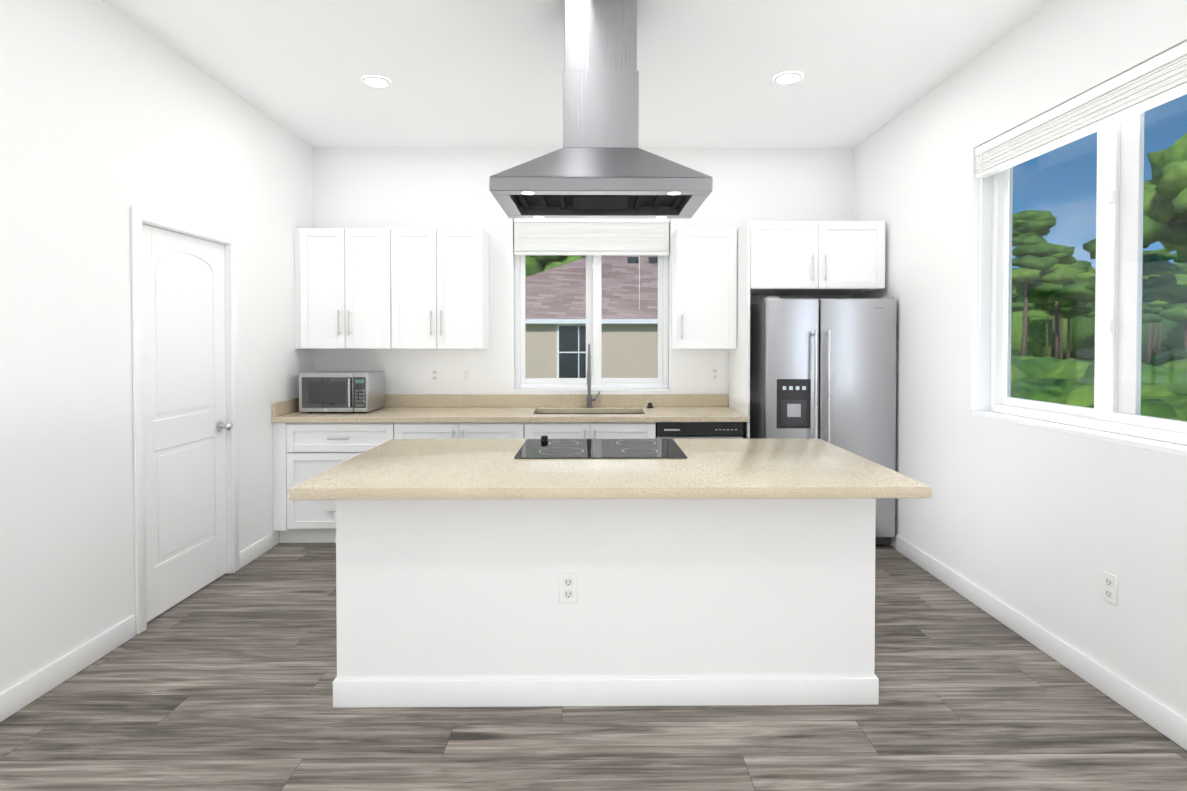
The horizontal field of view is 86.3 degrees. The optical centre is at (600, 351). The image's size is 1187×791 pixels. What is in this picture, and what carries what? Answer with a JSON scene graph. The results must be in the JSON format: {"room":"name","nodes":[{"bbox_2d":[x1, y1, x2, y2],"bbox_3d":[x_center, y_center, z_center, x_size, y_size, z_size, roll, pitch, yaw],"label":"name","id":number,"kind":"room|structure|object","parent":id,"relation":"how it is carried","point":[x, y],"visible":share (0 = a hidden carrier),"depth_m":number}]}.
{"room":"kitchen","nodes":[
{"label":"kitchen","id":0,"kind":"room"},
{"bbox_2d":[0,0,313,692],"bbox_3d":[-2.351,-0.086,1.543,0.160,3.000,7.090,0,1,-1],"label":"wall","id":1,"kind":"structure","parent":0,"point":[109,116],"depth_m":2.86},
{"bbox_2d":[0,533,271,721],"bbox_3d":[-2.263,1.365,1.341,0.013,0.105,6.140,0,1,-1],"label":"baseboard","id":2,"kind":"structure","parent":1,"relation":"attached to","point":[28,690],"depth_m":2.73},
{"bbox_2d":[131,206,238,633],"bbox_3d":[-2.359,0.335,3.535,0.173,2.099,0.888,0,1,-1],"label":"door frame","id":3,"kind":"structure","parent":1,"relation":"attached to","point":[139,217],"depth_m":3.25},
{"bbox_2d":[142,224,232,621],"bbox_3d":[-2.292,0.364,3.536,0.112,2.025,0.756,0,1,-1],"label":"door","id":4,"kind":"structure","parent":1,"relation":"in","point":[186,426],"depth_m":3.51},
{"bbox_2d":[101,0,1051,147],"bbox_3d":[-0.098,-1.628,1.667,4.850,0.080,7.340,0,1,-1],"label":"ceiling","id":5,"kind":"structure","parent":0,"point":[472,73],"depth_m":3.54},
{"bbox_2d":[362,76,390,86],"bbox_3d":[-1.344,-1.614,3.795,0.164,0.008,0.164,0,1,-1],"label":"recessed light","id":6,"kind":"object","parent":5,"relation":"in","point":[375,81],"visible":0.98,"depth_m":3.78},
{"bbox_2d":[489,0,712,218],"bbox_3d":[-0.001,-1.146,2.986,0.950,0.920,0.600,0,1,-1],"label":"range hood","id":7,"kind":"object","parent":5,"relation":"hanging from","point":[600,164],"visible":1,"depth_m":2.84},
{"bbox_2d":[774,72,802,83],"bbox_3d":[1.107,-1.613,3.740,0.164,0.008,0.164,0,1,-1],"label":"recessed light","id":8,"kind":"object","parent":5,"relation":"in","point":[787,77],"visible":0.96,"depth_m":3.72},
{"bbox_2d":[312,147,853,393],"bbox_3d":[-0.133,-0.142,5.220,4.850,3.000,0.220,0,1,-1],"label":"wall","id":9,"kind":"structure","parent":0,"point":[400,187],"depth_m":5.10},
{"bbox_2d":[294,228,391,348],"bbox_3d":[-1.942,-0.477,4.905,0.721,0.910,0.360,0,1,-1],"label":"upper cabinet","id":10,"kind":"object","parent":9,"relation":"attached to","point":[343,296],"visible":0.98,"depth_m":4.77},
{"bbox_2d":[430,368,438,381],"bbox_3d":[-1.336,0.190,5.098,0.072,0.117,0.008,0,1,-1],"label":"electrical outlet","id":11,"kind":"object","parent":9,"relation":"attached to","point":[434,374],"visible":1,"depth_m":5.10},
{"bbox_2d":[391,228,489,348],"bbox_3d":[-1.236,-0.477,4.912,0.687,0.910,0.360,0,1,-1],"label":"upper cabinet","id":12,"kind":"object","parent":9,"relation":"attached to","point":[440,288],"visible":1,"depth_m":4.78},
{"bbox_2d":[461,368,469,381],"bbox_3d":[-1.086,0.190,5.100,0.072,0.117,0.010,0,1,-1],"label":"light switch","id":13,"kind":"object","parent":9,"relation":"attached to","point":[465,374],"visible":1,"depth_m":5.10},
{"bbox_2d":[513,255,669,391],"bbox_3d":[-0.072,-0.381,5.197,1.266,1.417,0.171,0,1,-1],"label":"window","id":14,"kind":"structure","parent":9,"relation":"in","point":[594,327],"depth_m":5.23},
{"bbox_2d":[514,218,669,333],"bbox_3d":[-0.072,-0.614,5.135,1.258,0.946,0.065,0,1,-1],"label":"window blind","id":15,"kind":"object","parent":14,"relation":"attached to","point":[591,236],"visible":0.98,"depth_m":5.11},
{"bbox_2d":[672,229,736,348],"bbox_3d":[0.804,-0.477,4.932,0.458,0.910,0.360,0,1,-1],"label":"upper cabinet","id":16,"kind":"object","parent":9,"relation":"attached to","point":[704,288],"visible":1,"depth_m":4.80},
{"bbox_2d":[710,367,718,380],"bbox_3d":[0.923,0.180,5.121,0.072,0.117,0.008,0,1,-1],"label":"electrical outlet","id":17,"kind":"object","parent":9,"relation":"attached to","point":[714,373],"visible":1,"depth_m":5.12},
{"bbox_2d":[0,543,1186,790],"bbox_3d":[-0.098,1.442,1.714,4.850,0.060,7.340,0,1,-1],"label":"floor","id":18,"kind":"structure","parent":0,"point":[224,681],"depth_m":2.36},
{"bbox_2d":[281,423,404,542],"bbox_3d":[-1.805,0.928,4.779,0.817,0.874,0.658,0,1,-1],"label":"base cabinet","id":19,"kind":"object","parent":18,"relation":"on","point":[302,452],"depth_m":4.45},
{"bbox_2d":[405,413,540,438],"bbox_3d":[-0.973,0.928,4.787,0.984,0.874,0.658,0,1,-1],"label":"base cabinet","id":20,"kind":"object","parent":18,"relation":"on","point":[492,430],"depth_m":4.46},
{"bbox_2d":[271,394,747,422],"bbox_3d":[-0.633,0.420,4.770,3.336,0.142,0.683,0,1,-1],"label":"countertop","id":21,"kind":"structure","parent":20,"relation":"on","point":[442,408],"depth_m":4.91},
{"bbox_2d":[299,371,384,412],"bbox_3d":[-1.953,0.302,4.790,0.500,0.296,0.417,0,1,-1],"label":"microwave","id":22,"kind":"object","parent":21,"relation":"on","point":[343,391],"visible":1,"depth_m":4.62},
{"bbox_2d":[586,344,652,413],"bbox_3d":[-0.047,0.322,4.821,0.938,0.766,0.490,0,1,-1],"label":"faucet","id":23,"kind":"object","parent":21,"relation":"in","point":[590,399],"visible":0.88,"depth_m":5.01},
{"bbox_2d":[333,498,878,707],"bbox_3d":[0.020,0.958,2.926,2.156,0.871,0.871,0,1,-1],"label":"kitchen island","id":24,"kind":"object","parent":18,"relation":"on","point":[711,572],"depth_m":2.50},
{"bbox_2d":[559,573,576,602],"bbox_3d":[-0.127,0.932,2.496,0.072,0.117,0.008,0,1,-1],"label":"outlet","id":25,"kind":"object","parent":24,"relation":"attached to","point":[567,587],"visible":1,"depth_m":2.50},
{"bbox_2d":[289,438,931,501],"bbox_3d":[0.036,0.502,2.856,2.320,0.043,1.150,0,1,-1],"label":"island countertop","id":26,"kind":"structure","parent":24,"relation":"on","point":[397,470],"depth_m":2.50},
{"bbox_2d":[514,435,687,458],"bbox_3d":[-0.002,0.459,3.110,0.780,0.033,0.540,0,1,-1],"label":"cooktop","id":27,"kind":"object","parent":26,"relation":"in","point":[544,447],"visible":1,"depth_m":3.04},
{"bbox_2d":[656,422,742,438],"bbox_3d":[0.700,0.924,4.771,0.610,0.858,0.664,0,1,-1],"label":"dishwasher","id":28,"kind":"object","parent":18,"relation":"on","point":[699,430],"visible":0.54,"depth_m":4.47},
{"bbox_2d":[728,221,884,438],"bbox_3d":[1.527,0.217,4.793,0.980,2.294,0.674,0,1,-1],"label":"upper cabinet","id":29,"kind":"object","parent":18,"relation":"on","point":[810,257],"visible":0.94,"depth_m":4.49},
{"bbox_2d":[750,297,896,545],"bbox_3d":[1.578,0.493,4.691,0.896,1.747,0.831,0,1,-1],"label":"fridge","id":30,"kind":"object","parent":18,"relation":"on","point":[824,369],"visible":0.69,"depth_m":4.33},
{"bbox_2d":[853,0,1186,718],"bbox_3d":[2.188,-0.086,1.588,0.220,3.000,7.090,0,1,-1],"label":"wall","id":31,"kind":"structure","parent":0,"point":[1044,528],"depth_m":3.20},
{"bbox_2d":[896,535,1186,750],"bbox_3d":[2.075,1.365,1.344,0.013,0.105,6.060,0,1,-1],"label":"baseboard","id":32,"kind":"structure","parent":31,"relation":"attached to","point":[1157,715],"depth_m":2.80},
{"bbox_2d":[972,98,1186,456],"bbox_3d":[2.157,-0.373,2.699,0.171,1.477,1.616,0,1,-1],"label":"window","id":33,"kind":"structure","parent":31,"relation":"in","point":[1118,283],"depth_m":2.71},
{"bbox_2d":[975,41,1186,360],"bbox_3d":[2.099,-0.486,2.697,0.065,1.246,1.608,0,1,-1],"label":"window blind","id":34,"kind":"object","parent":33,"relation":"attached to","point":[1158,80],"visible":1,"depth_m":2.69},
{"bbox_2d":[1102,571,1116,605],"bbox_3d":[2.064,0.959,2.568,0.008,0.117,0.072,0,1,-1],"label":"electrical outlet","id":35,"kind":"object","parent":31,"relation":"attached to","point":[1109,587],"visible":1,"depth_m":2.56},
{"label":"outside","id":36,"kind":"structure","parent":0,"visible":0},
{"bbox_2d":[1063,358,1145,363],"bbox_3d":[24.547,1.245,50.244,170.000,0.050,160.000,0,1,-1],"label":"lawn","id":37,"kind":"structure","parent":36,"point":[1093,360],"depth_m":67.67},
{"bbox_2d":[526,255,657,377],"bbox_3d":[2.258,-0.599,18.729,13.640,4.600,8.960,0,1,-1],"label":"house","id":38,"kind":"structure","parent":37,"relation":"on","point":[648,353],"depth_m":14.49},
{"bbox_2d":[526,133,1186,364],"bbox_3d":[46.340,-4.398,55.936,118.916,11.040,103.168,0,1,-1],"label":"trees","id":39,"kind":"object","parent":37,"relation":"on","point":[1060,269],"depth_m":32.50},
{"bbox_2d":[1011,348,1186,445],"bbox_3d":[23.898,0.482,23.194,41.366,2.282,43.203,0,1,-1],"label":"grass","id":40,"kind":"structure","parent":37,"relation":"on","point":[1165,405],"depth_m":14.00}
]}

